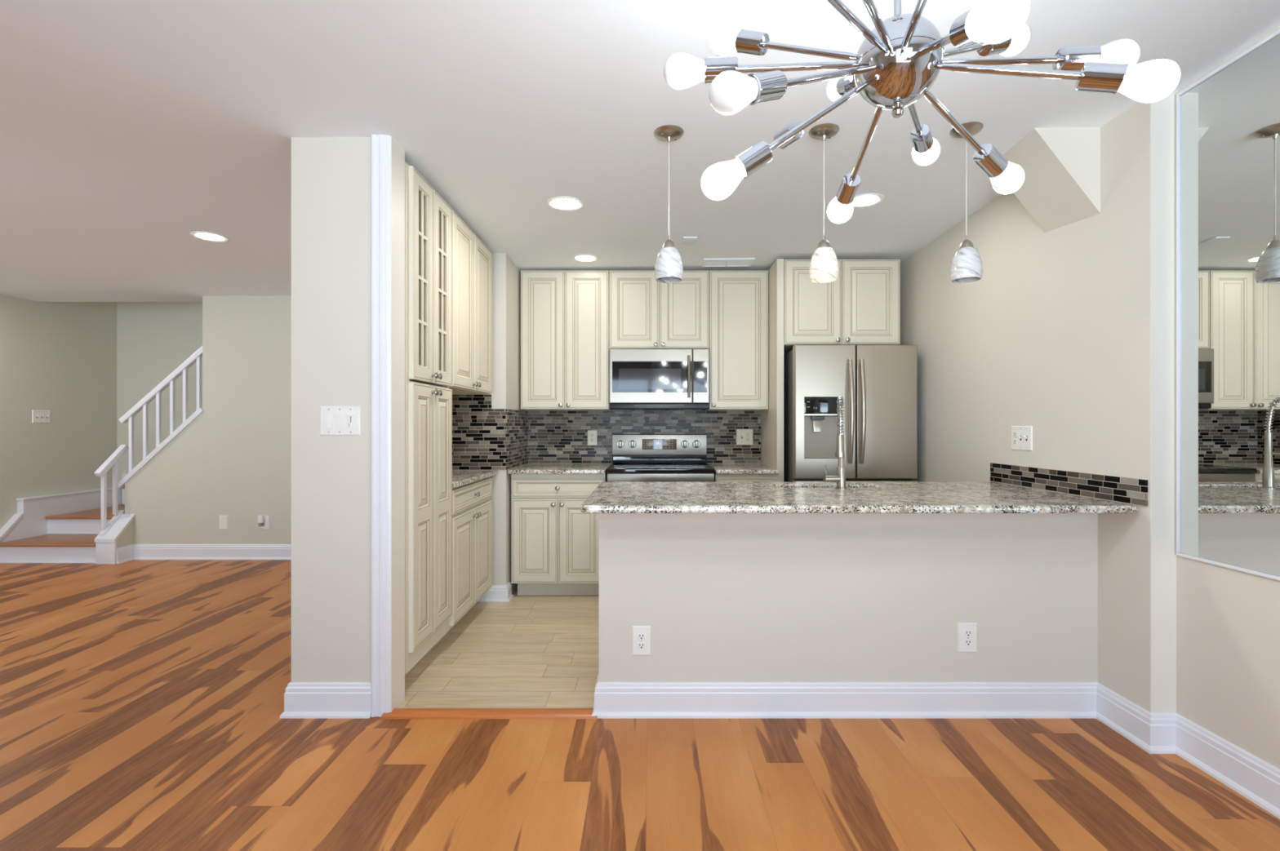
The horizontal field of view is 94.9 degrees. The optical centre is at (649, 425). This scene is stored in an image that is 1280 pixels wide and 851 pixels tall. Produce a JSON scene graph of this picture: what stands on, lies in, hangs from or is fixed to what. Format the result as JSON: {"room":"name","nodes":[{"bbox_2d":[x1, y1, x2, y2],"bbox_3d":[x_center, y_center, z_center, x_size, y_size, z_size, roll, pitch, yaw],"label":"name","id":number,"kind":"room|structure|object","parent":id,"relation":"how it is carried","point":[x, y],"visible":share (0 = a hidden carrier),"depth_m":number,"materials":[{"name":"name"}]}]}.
{"room":"dining room","nodes":[
{"label":"dining room","id":0,"kind":"room"},
{"bbox_2d":[0,293,116,529],"bbox_3d":[-5.910,-1.178,3.080,0.100,4.800,6.960,0,0,0],"label":"wall","id":1,"kind":"structure","parent":0,"point":[60,358],"depth_m":5.78,"materials":[{"name":"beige paint"}]},
{"bbox_2d":[31,410,50,423],"bbox_3d":[-5.849,-0.084,5.655,0.022,0.124,0.168,0,0,0],"label":"switch plate","id":2,"kind":"object","parent":1,"relation":"attached to","point":[37,416],"visible":1,"depth_m":5.65,"materials":[{"name":"white plastic"}]},
{"bbox_2d":[116,302,202,505],"bbox_3d":[-3.630,-1.178,6.510,4.460,4.800,0.100,0,0,0],"label":"wall","id":3,"kind":"structure","parent":0,"point":[154,339],"depth_m":6.46,"materials":[{"name":"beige paint"}]},
{"bbox_2d":[124,296,291,544],"bbox_3d":[-3.158,0.008,5.420,3.285,2.428,0.100,0,0,0],"label":"wall","id":4,"kind":"structure","parent":0,"point":[233,460],"depth_m":5.37,"materials":[{"name":"beige paint"}]},
{"bbox_2d":[118,346,204,489],"bbox_3d":[-4.480,-0.077,5.420,0.806,1.322,0.135,0,0,0],"label":"stair railing","id":5,"kind":"object","parent":4,"relation":"on","point":[156,393],"visible":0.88,"depth_m":5.41,"materials":[{"name":"white wood"}]},
{"bbox_2d":[116,544,291,564],"bbox_3d":[-3.132,1.153,5.280,3.175,0.138,0.180,0,0,0],"label":"baseboard","id":6,"kind":"structure","parent":4,"relation":"attached to","point":[133,552],"depth_m":5.35,"materials":[{"name":"white wood"}]},
{"bbox_2d":[218,515,227,529],"bbox_3d":[-3.898,0.885,5.367,0.078,0.126,0.006,0,0,0],"label":"blank plate","id":7,"kind":"object","parent":4,"relation":"attached to","point":[223,520],"visible":1,"depth_m":5.36,"materials":[{"name":"white plastic"}]},
{"bbox_2d":[260,515,269,529],"bbox_3d":[-3.520,0.887,5.366,0.080,0.126,0.008,0,0,0],"label":"outlet","id":8,"kind":"object","parent":4,"relation":"attached to","point":[266,524],"visible":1,"depth_m":5.36,"materials":[{"name":"white plastic"}]},
{"bbox_2d":[257,515,264,526],"bbox_3d":[-3.540,0.866,5.345,0.044,0.098,0.040,0,0,0],"label":"plug","id":9,"kind":"object","parent":8,"relation":"attached to","point":[261,517],"visible":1,"depth_m":5.33,"materials":[{"name":"white plastic"}]},
{"bbox_2d":[291,137,370,682],"bbox_3d":[-1.312,-0.009,2.545,0.405,2.462,0.130,0,0,0],"label":"wall column","id":10,"kind":"structure","parent":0,"point":[331,176],"depth_m":2.48,"materials":[{"name":"beige paint"}]},
{"bbox_2d":[280,681,371,718],"bbox_3d":[-1.357,1.153,3.895,0.375,0.138,2.890,0,0,0],"label":"baseboard","id":11,"kind":"structure","parent":10,"relation":"attached to","point":[301,700],"depth_m":2.46,"materials":[{"name":"white wood"}]},
{"bbox_2d":[320,406,360,435],"bbox_3d":[-1.307,-0.020,2.472,0.170,0.124,0.016,0,0,0],"label":"switch plate","id":12,"kind":"object","parent":10,"relation":"attached to","point":[334,420],"visible":1,"depth_m":2.47,"materials":[{"name":"white plastic"}]},
{"bbox_2d":[324,413,332,428],"bbox_3d":[-1.353,-0.020,2.471,0.033,0.066,0.006,0,0,0],"label":"rocker switch","id":13,"kind":"object","parent":12,"relation":"attached to","point":[327,416],"depth_m":2.47,"materials":[{"name":"white plastic"}]},
{"bbox_2d":[334,413,343,428],"bbox_3d":[-1.307,-0.020,2.471,0.033,0.066,0.006,0,0,0],"label":"rocker switch","id":14,"kind":"object","parent":12,"relation":"attached to","point":[339,417],"depth_m":2.47,"materials":[{"name":"white plastic"}]},
{"bbox_2d":[346,413,354,428],"bbox_3d":[-1.261,-0.020,2.469,0.033,0.066,0.010,0,0,0],"label":"dimmer switch","id":15,"kind":"object","parent":12,"relation":"attached to","point":[349,416],"depth_m":2.47,"materials":[{"name":"white plastic"}]},
{"bbox_2d":[370,134,391,717],"bbox_3d":[-1.132,0.000,2.470,0.080,2.444,0.019,0,0,0],"label":"trim","id":16,"kind":"structure","parent":10,"relation":"attached to","point":[380,144],"depth_m":2.47,"materials":[{"name":"white wood"}]},
{"bbox_2d":[391,136,404,712],"bbox_3d":[-1.100,-0.009,2.544,0.020,2.462,0.136,0,0,0],"label":"trim","id":17,"kind":"structure","parent":10,"relation":"attached to","point":[397,153],"depth_m":2.54,"materials":[{"name":"white paint"}]},
{"bbox_2d":[489,253,526,593],"bbox_3d":[-1.212,-0.001,4.450,0.415,2.446,0.700,0,0,0],"label":"wall","id":18,"kind":"structure","parent":0,"point":[506,276],"depth_m":4.10,"materials":[{"name":"beige paint"}]},
{"bbox_2d":[448,209,492,395],"bbox_3d":[-1.230,-0.694,3.595,0.380,0.968,0.810,0,0,0],"label":"upper cabinet","id":19,"kind":"object","parent":18,"relation":"attached to","point":[472,260],"visible":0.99,"depth_m":3.52,"materials":[{"name":"beige paint"}]},
{"bbox_2d":[452,395,505,470],"bbox_3d":[-1.212,0.048,4.096,0.415,0.525,0.008,0,0,0],"label":"backsplash","id":20,"kind":"structure","parent":18,"relation":"attached to","point":[478,430],"depth_m":4.09,"materials":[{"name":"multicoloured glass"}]},
{"bbox_2d":[478,581,513,602],"bbox_3d":[-1.083,1.168,4.135,0.215,0.108,0.130,0,0,0],"label":"baseboard","id":21,"kind":"structure","parent":18,"relation":"attached to","point":[496,593],"depth_m":4.08,"materials":[{"name":"white wood"}]},
{"bbox_2d":[505,408,528,470],"bbox_3d":[-1.001,0.098,4.442,0.008,0.425,0.700,0,0,0],"label":"backsplash","id":22,"kind":"structure","parent":18,"relation":"attached to","point":[516,421],"depth_m":4.38,"materials":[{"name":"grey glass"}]},
{"bbox_2d":[0,0,1279,302],"bbox_3d":[-1.938,-1.319,1.610,8.045,0.272,8.020,0,0,0],"label":"ceiling","id":23,"kind":"structure","parent":0,"point":[129,129],"depth_m":2.36,"materials":[{"name":"paint"}]},
{"bbox_2d":[190,231,229,242],"bbox_3d":[-2.800,-1.201,3.740,0.200,0.006,0.200,0,0,0],"label":"recessed light","id":24,"kind":"object","parent":23,"relation":"in","point":[206,236],"visible":1,"depth_m":3.73,"materials":[{"name":"white plastic"}]},
{"bbox_2d":[547,196,584,210],"bbox_3d":[-0.462,-1.217,3.225,0.200,0.006,0.200,0,0,0],"label":"recessed light","id":25,"kind":"object","parent":23,"relation":"in","point":[562,203],"visible":1,"depth_m":3.22,"materials":[{"name":"white plastic"}]},
{"bbox_2d":[571,253,599,262],"bbox_3d":[-0.466,-1.206,4.240,0.200,0.006,0.200,0,0,0],"label":"recessed light","id":26,"kind":"object","parent":23,"relation":"in","point":[584,258],"visible":1,"depth_m":4.23,"materials":[{"name":"white plastic"}]},
{"bbox_2d":[653,124,684,283],"bbox_3d":[0.080,-0.922,2.470,0.124,0.621,0.124,0,0,0],"label":"pendant lamp","id":27,"kind":"object","parent":23,"relation":"hanging from","point":[668,268],"visible":1,"depth_m":2.43,"materials":[{"name":"white glass"}]},
{"bbox_2d":[682,236,697,244],"bbox_3d":[0.260,-1.215,3.860,0.090,0.010,0.140,0,0,0],"label":"cover plate","id":28,"kind":"object","parent":23,"relation":"attached to","point":[686,240],"visible":1,"depth_m":3.84,"materials":[{"name":"paint"}]},
{"bbox_2d":[702,257,755,267],"bbox_3d":[0.578,-1.212,4.370,0.370,0.018,0.190,0,0,0],"label":"ceiling vent","id":29,"kind":"object","parent":23,"relation":"in","point":[724,262],"visible":1,"depth_m":4.35,"materials":[{"name":"metal"}]},
{"bbox_2d":[808,123,839,283],"bbox_3d":[0.731,-0.926,2.470,0.124,0.628,0.124,0,0,0],"label":"pendant lamp","id":30,"kind":"object","parent":23,"relation":"hanging from","point":[824,265],"visible":1,"depth_m":2.44,"materials":[{"name":"white glass"}]},
{"bbox_2d":[853,193,884,208],"bbox_3d":[1.178,-1.234,3.225,0.200,0.006,0.200,0,0,0],"label":"recessed light","id":31,"kind":"object","parent":23,"relation":"in","point":[864,200],"visible":0.75,"depth_m":3.22,"materials":[{"name":"white plastic"}]},
{"bbox_2d":[663,0,1180,223],"bbox_3d":[0.435,-0.827,1.062,0.807,0.849,0.670,0,0,-30],"label":"chandelier","id":32,"kind":"object","parent":23,"relation":"hanging from","point":[897,63],"visible":1,"depth_m":1.03,"materials":[{"name":"silver metal"}]},
{"bbox_2d":[704,56,737,84],"bbox_3d":[0.130,-0.651,1.076,0.062,0.043,0.045,0,0,0],"label":"socket","id":33,"kind":"object","parent":32,"relation":"attached to","point":[713,66],"depth_m":1.06,"materials":[{"name":"silver metal"}]},
{"bbox_2d":[734,29,769,56],"bbox_3d":[0.212,-0.794,1.217,0.070,0.062,0.043,0,0,35],"label":"socket","id":34,"kind":"object","parent":32,"relation":"attached to","point":[746,42],"depth_m":1.20,"materials":[{"name":"silver metal"}]},
{"bbox_2d":[732,140,773,179],"bbox_3d":[0.182,-0.473,1.046,0.071,0.066,0.044,0,0,0],"label":"socket","id":35,"kind":"object","parent":32,"relation":"attached to","point":[759,154],"depth_m":1.03,"materials":[{"name":"silver metal"}]},
{"bbox_2d":[746,70,787,105],"bbox_3d":[0.181,-0.533,0.926,0.069,0.059,0.043,0,0,-26],"label":"socket","id":36,"kind":"object","parent":32,"relation":"attached to","point":[765,86],"depth_m":0.91,"materials":[{"name":"silver metal"}]},
{"bbox_2d":[773,120,804,148],"bbox_3d":[0.318,-0.667,1.344,0.043,0.045,0.061,0,0,-24],"label":"chandelier arm","id":37,"kind":"object","parent":32,"relation":"attached to","point":[779,133],"depth_m":1.33,"materials":[{"name":"silver metal"}]},
{"bbox_2d":[835,75,856,96],"bbox_3d":[0.455,-0.782,1.345,0.044,0.061,0.070,0,0,0],"label":"socket","id":38,"kind":"object","parent":32,"relation":"attached to","point":[843,85],"depth_m":1.32,"materials":[{"name":"silver metal"}]},
{"bbox_2d":[835,173,861,204],"bbox_3d":[0.458,-0.545,1.354,0.044,0.058,0.068,0,0,0],"label":"socket","id":39,"kind":"object","parent":32,"relation":"attached to","point":[850,184],"depth_m":1.34,"materials":[{"name":"silver metal"}]},
{"bbox_2d":[910,124,933,153],"bbox_3d":[0.612,-0.648,1.323,0.043,0.043,0.060,0,0,32],"label":"socket","id":40,"kind":"object","parent":32,"relation":"attached to","point":[922,140],"depth_m":1.31,"materials":[{"name":"silver metal"}]},
{"bbox_2d":[949,7,982,48],"bbox_3d":[0.422,-0.520,0.768,0.046,0.061,0.070,0,0,0],"label":"socket","id":41,"kind":"object","parent":32,"relation":"attached to","point":[962,36],"depth_m":0.76,"materials":[{"name":"silver metal"}]},
{"bbox_2d":[973,143,1008,177],"bbox_3d":[0.701,-0.546,1.211,0.068,0.057,0.043,0,0,-31],"label":"socket","id":42,"kind":"object","parent":32,"relation":"attached to","point":[986,156],"depth_m":1.20,"materials":[{"name":"silver metal"}]},
{"bbox_2d":[976,37,1012,57],"bbox_3d":[0.699,-0.779,1.196,0.069,0.060,0.043,0,0,-29],"label":"socket","id":43,"kind":"object","parent":32,"relation":"attached to","point":[1003,48],"depth_m":1.19,"materials":[{"name":"silver metal"}]},
{"bbox_2d":[1052,44,1101,71],"bbox_3d":[0.760,-0.654,1.049,0.061,0.043,0.043,0,0,0],"label":"socket","id":44,"kind":"object","parent":32,"relation":"attached to","point":[1067,58],"depth_m":1.03,"materials":[{"name":"silver metal"}]},
{"bbox_2d":[1074,62,1128,94],"bbox_3d":[0.732,-0.565,0.955,0.067,0.055,0.043,0,0,19],"label":"socket","id":45,"kind":"object","parent":32,"relation":"attached to","point":[1093,77],"depth_m":0.94,"materials":[{"name":"silver metal"}]},
{"bbox_2d":[950,121,983,283],"bbox_3d":[1.330,-0.929,2.470,0.124,0.634,0.124,0,0,0],"label":"pendant lamp","id":46,"kind":"object","parent":23,"relation":"hanging from","point":[966,267],"visible":0.81,"depth_m":2.44,"materials":[{"name":"white glass"}]},
{"bbox_2d":[0,560,1279,850],"bbox_3d":[-1.938,1.272,2.100,8.045,0.100,9.000,0,0,0],"label":"floor","id":47,"kind":"structure","parent":0,"point":[142,701],"depth_m":2.14,"materials":[{"name":"laminate"}]},
{"bbox_2d":[0,473,134,564],"bbox_3d":[-4.604,0.322,5.782,2.509,1.800,1.355,0,0,0],"label":"staircase","id":48,"kind":"structure","parent":47,"relation":"on","point":[63,527],"depth_m":5.42,"materials":[{"name":"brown wood"}]},
{"bbox_2d":[93,444,128,528],"bbox_3d":[-4.858,0.545,5.305,0.055,0.738,0.296,0,0,0],"label":"stair railing","id":49,"kind":"object","parent":48,"relation":"on","point":[113,460],"visible":1,"depth_m":5.28,"materials":[{"name":"white wood"}]},
{"bbox_2d":[404,162,452,677],"bbox_3d":[-1.230,0.022,2.905,0.380,2.400,0.560,0,0,0],"label":"pantry cabinet","id":50,"kind":"object","parent":47,"relation":"on","point":[428,216],"visible":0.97,"depth_m":2.84,"materials":[{"name":"beige paint"}]},
{"bbox_2d":[431,477,492,650],"bbox_3d":[-1.229,0.782,3.595,0.376,0.880,0.810,0,0,0],"label":"base cabinet","id":51,"kind":"object","parent":47,"relation":"on","point":[472,505],"visible":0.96,"depth_m":3.52,"materials":[{"name":"beige paint"}]},
{"bbox_2d":[452,470,497,488],"bbox_3d":[-1.236,0.325,3.639,0.362,0.030,0.902,0,0,0],"label":"countertop","id":52,"kind":"structure","parent":51,"relation":"on","point":[460,477],"depth_m":3.66,"materials":[{"name":"stone"}]},
{"bbox_2d":[381,708,597,719],"bbox_3d":[-0.670,1.215,2.487,0.900,0.014,0.085,0,0,0],"label":"trim","id":53,"kind":"structure","parent":47,"relation":"on","point":[397,713],"depth_m":2.46,"materials":[{"name":"orange wood"}]},
{"bbox_2d":[511,472,607,595],"bbox_3d":[-0.651,0.782,4.455,0.667,0.880,0.670,0,0,0],"label":"base cabinet","id":54,"kind":"object","parent":47,"relation":"on","point":[555,545],"visible":0.94,"depth_m":4.15,"materials":[{"name":"beige paint"}]},
{"bbox_2d":[507,463,611,474],"bbox_3d":[-0.657,0.325,4.454,0.686,0.030,0.677,0,0,0],"label":"countertop","id":55,"kind":"structure","parent":54,"relation":"on","point":[528,468],"depth_m":4.21,"materials":[{"name":"stone"}]},
{"bbox_2d":[606,434,715,482],"bbox_3d":[0.075,0.637,4.433,0.762,1.130,0.711,0,0,0],"label":"range","id":56,"kind":"object","parent":47,"relation":"on","point":[636,458],"visible":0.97,"depth_m":4.68,"materials":[{"name":"grey metal"}]},
{"bbox_2d":[606,462,715,473],"bbox_3d":[0.075,0.318,4.433,0.762,0.036,0.615,0,0,0],"label":"cooktop","id":57,"kind":"object","parent":56,"relation":"in","point":[615,468],"depth_m":4.15,"materials":[{"name":"black glass"}]},
{"bbox_2d":[714,472,777,482],"bbox_3d":[0.685,0.782,4.455,0.438,0.880,0.670,0,0,0],"label":"base cabinet","id":58,"kind":"object","parent":47,"relation":"on","point":[717,477],"visible":0.03,"depth_m":4.17,"materials":[{"name":"beige paint"}]},
{"bbox_2d":[707,463,778,474],"bbox_3d":[0.684,0.325,4.454,0.443,0.030,0.677,0,0,0],"label":"countertop","id":59,"kind":"structure","parent":58,"relation":"on","point":[720,468],"depth_m":4.21,"materials":[{"name":"stone"}]},
{"bbox_2d":[760,258,783,482],"bbox_3d":[0.932,0.015,4.500,0.049,2.414,0.600,0,0,0],"label":"end panel","id":60,"kind":"object","parent":47,"relation":"on","point":[771,419],"visible":0.5,"depth_m":4.24,"materials":[{"name":"beige paint"}]},
{"bbox_2d":[783,345,917,482],"bbox_3d":[1.406,0.336,4.340,0.836,1.772,0.819,0,0,0],"label":"refrigerator","id":61,"kind":"object","parent":47,"relation":"on","point":[877,384],"visible":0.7,"depth_m":4.00,"materials":[{"name":"grey metal"}]},
{"bbox_3d":[0.837,0.782,2.896,2.095,0.880,0.589,0,0,0],"label":"cabinet","id":62,"kind":"object","parent":47,"relation":"on","visible":0},
{"bbox_2d":[580,482,1137,513],"bbox_3d":[0.809,0.323,2.735,2.158,0.030,0.970,0,0,0],"label":"countertop","id":63,"kind":"structure","parent":62,"relation":"on","point":[607,497],"depth_m":2.44,"materials":[{"name":"stone"}]},
{"bbox_2d":[822,395,846,488],"bbox_3d":[0.904,0.083,2.823,0.114,0.450,0.149,0,0,0],"label":"faucet","id":64,"kind":"object","parent":63,"relation":"on","point":[840,478],"visible":1,"depth_m":2.85,"materials":[{"name":"silver metal"}]},
{"bbox_2d":[599,513,1097,682],"bbox_3d":[0.837,0.780,2.540,2.106,0.884,0.120,0,0,0],"label":"wall","id":65,"kind":"structure","parent":0,"point":[721,601],"depth_m":2.48,"materials":[{"name":"beige paint"}]},
{"bbox_2d":[631,626,650,655],"bbox_3d":[-0.036,0.908,2.476,0.080,0.124,0.008,0,0,0],"label":"outlet","id":66,"kind":"object","parent":65,"relation":"attached to","point":[641,635],"visible":1,"depth_m":2.47,"materials":[{"name":"white plastic"}]},
{"bbox_2d":[637,643,645,648],"bbox_3d":[-0.036,0.927,2.473,0.033,0.026,0.002,0,0,0],"label":"receptacle","id":67,"kind":"object","parent":66,"relation":"attached to","point":[640,646],"depth_m":2.47,"materials":[{"name":"white plastic"}]},
{"bbox_2d":[637,633,645,639],"bbox_3d":[-0.036,0.888,2.473,0.033,0.026,0.002,0,0,0],"label":"receptacle","id":68,"kind":"object","parent":66,"relation":"attached to","point":[640,636],"depth_m":2.47,"materials":[{"name":"white plastic"}]},
{"bbox_2d":[595,513,1096,519],"bbox_3d":[0.822,0.366,2.531,2.100,0.056,0.138,0,0,0],"label":"trim ledger","id":69,"kind":"structure","parent":65,"relation":"attached to","point":[598,516],"depth_m":2.46,"materials":[{"name":"beige paint"}]},
{"bbox_2d":[958,622,977,652],"bbox_3d":[1.340,0.895,2.476,0.080,0.124,0.008,0,0,0],"label":"outlet","id":70,"kind":"object","parent":65,"relation":"attached to","point":[967,632],"visible":1,"depth_m":2.47,"materials":[{"name":"white plastic"}]},
{"bbox_2d":[964,640,972,645],"bbox_3d":[1.340,0.914,2.473,0.033,0.026,0.002,0,0,0],"label":"receptacle","id":71,"kind":"object","parent":70,"relation":"attached to","point":[966,642],"depth_m":2.47,"materials":[{"name":"white plastic"}]},
{"bbox_2d":[964,630,972,636],"bbox_3d":[1.340,0.875,2.473,0.033,0.026,0.002,0,0,0],"label":"receptacle","id":72,"kind":"object","parent":70,"relation":"attached to","point":[966,633],"depth_m":2.47,"materials":[{"name":"white plastic"}]},
{"bbox_2d":[899,102,1150,712],"bbox_3d":[1.988,-0.027,3.510,0.195,2.499,2.580,0,0,0],"label":"wall","id":73,"kind":"structure","parent":0,"point":[1052,337],"depth_m":2.67,"materials":[{"name":"beige paint"}]},
{"bbox_2d":[591,673,1279,819],"bbox_3d":[0.870,1.153,0.150,2.231,0.138,4.900,0,0,0],"label":"baseboard","id":74,"kind":"structure","parent":73,"relation":"attached to","point":[1251,777],"depth_m":2.46,"materials":[{"name":"white wood"}]},
{"bbox_2d":[1011,426,1032,451],"bbox_3d":[1.879,0.064,2.985,0.022,0.124,0.165,0,0,0],"label":"switch plate","id":75,"kind":"object","parent":73,"relation":"attached to","point":[1021,436],"visible":1,"depth_m":2.97,"materials":[{"name":"white plastic"}]},
{"bbox_2d":[1013,439,1017,444],"bbox_3d":[1.883,0.084,3.031,0.002,0.026,0.033,0,0,0],"label":"receptacle","id":76,"kind":"object","parent":75,"relation":"attached to","point":[1015,441],"depth_m":3.03,"materials":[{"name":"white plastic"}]},
{"bbox_2d":[1013,431,1017,436],"bbox_3d":[1.883,0.044,3.031,0.002,0.026,0.033,0,0,0],"label":"receptacle","id":77,"kind":"object","parent":75,"relation":"attached to","point":[1015,433],"depth_m":3.03,"materials":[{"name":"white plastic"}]},
{"bbox_2d":[1002,127,1100,232],"bbox_3d":[1.751,-1.071,2.638,0.278,0.362,0.345,0,0,0],"label":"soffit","id":78,"kind":"structure","parent":73,"relation":"attached to","point":[1060,187],"depth_m":2.52,"materials":[{"name":"beige paint"}]},
{"bbox_2d":[990,462,1147,506],"bbox_3d":[1.886,0.257,2.740,0.008,0.102,1.020,0,0,0],"label":"backsplash","id":79,"kind":"structure","parent":73,"relation":"attached to","point":[1134,491],"depth_m":2.59,"materials":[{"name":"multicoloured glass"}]},
{"bbox_2d":[1150,93,1176,713],"bbox_3d":[1.938,-0.027,2.218,0.095,2.498,0.004,0,0,0],"label":"trim","id":80,"kind":"structure","parent":73,"relation":"attached to","point":[1163,111],"depth_m":2.22,"materials":[{"name":"white paint"}]},
{"bbox_2d":[1176,26,1279,769],"bbox_3d":[2.035,-0.051,-0.040,0.100,2.546,4.520,0,0,0],"label":"wall","id":81,"kind":"structure","parent":0,"point":[1228,620],"depth_m":2.01,"materials":[{"name":"beige paint"}]},
{"bbox_2d":[1176,28,1279,581],"bbox_3d":[1.979,-0.379,1.277,0.012,1.731,1.854,0,0,0],"label":"wall mirror","id":82,"kind":"object","parent":81,"relation":"attached to","point":[1228,120],"visible":1,"depth_m":2.00,"materials":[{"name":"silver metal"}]},
{"bbox_3d":[0.333,-0.014,4.850,3.505,2.471,0.100,0,0,0],"label":"wall","id":83,"kind":"structure","parent":0,"visible":0},
{"bbox_2d":[520,271,611,410],"bbox_3d":[-0.651,-0.654,4.623,0.677,1.063,0.354,0,0,0],"label":"upper cabinet","id":84,"kind":"object","parent":83,"relation":"attached to","point":[565,314],"visible":1,"depth_m":4.48,"materials":[{"name":"beige paint"}]},
{"bbox_2d":[526,408,760,463],"bbox_3d":[-0.050,0.066,4.796,1.910,0.488,0.008,0,0,0],"label":"backsplash","id":85,"kind":"structure","parent":83,"relation":"attached to","point":[554,437],"depth_m":4.79,"materials":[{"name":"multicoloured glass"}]},
{"bbox_2d":[587,430,597,445],"bbox_3d":[-0.470,0.100,4.788,0.080,0.124,0.008,0,0,0],"label":"outlet","id":86,"kind":"object","parent":85,"relation":"attached to","point":[592,434],"visible":1,"depth_m":4.79,"materials":[{"name":"beige plastic"}]},
{"bbox_2d":[736,429,752,444],"bbox_3d":[0.772,0.094,4.781,0.136,0.130,0.022,0,0,0],"label":"outlet","id":87,"kind":"object","parent":85,"relation":"attached to","point":[744,437],"visible":1,"depth_m":4.79,"materials":[{"name":"beige plastic"}]},
{"bbox_2d":[608,271,709,349],"bbox_3d":[0.070,-0.885,4.623,0.763,0.602,0.354,0,0,0],"label":"upper cabinet","id":88,"kind":"object","parent":83,"relation":"attached to","point":[645,312],"visible":0.95,"depth_m":4.48,"materials":[{"name":"beige paint"}]},
{"bbox_2d":[608,348,709,409],"bbox_3d":[0.070,-0.355,4.590,0.757,0.451,0.396,0,0,0],"label":"microwave","id":89,"kind":"object","parent":88,"relation":"attached to","point":[640,379],"visible":1,"depth_m":4.44,"materials":[{"name":"grey metal"}]},
{"bbox_2d":[705,271,768,410],"bbox_3d":[0.680,-0.654,4.623,0.452,1.063,0.354,0,0,0],"label":"upper cabinet","id":90,"kind":"object","parent":83,"relation":"attached to","point":[738,300],"visible":1,"depth_m":4.48,"materials":[{"name":"beige paint"}]},
{"bbox_2d":[783,259,900,354],"bbox_3d":[1.375,-0.885,4.485,0.835,0.614,0.630,0,0,0],"label":"upper cabinet","id":91,"kind":"object","parent":83,"relation":"attached to","point":[862,307],"visible":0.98,"depth_m":4.20,"materials":[{"name":"beige paint"}]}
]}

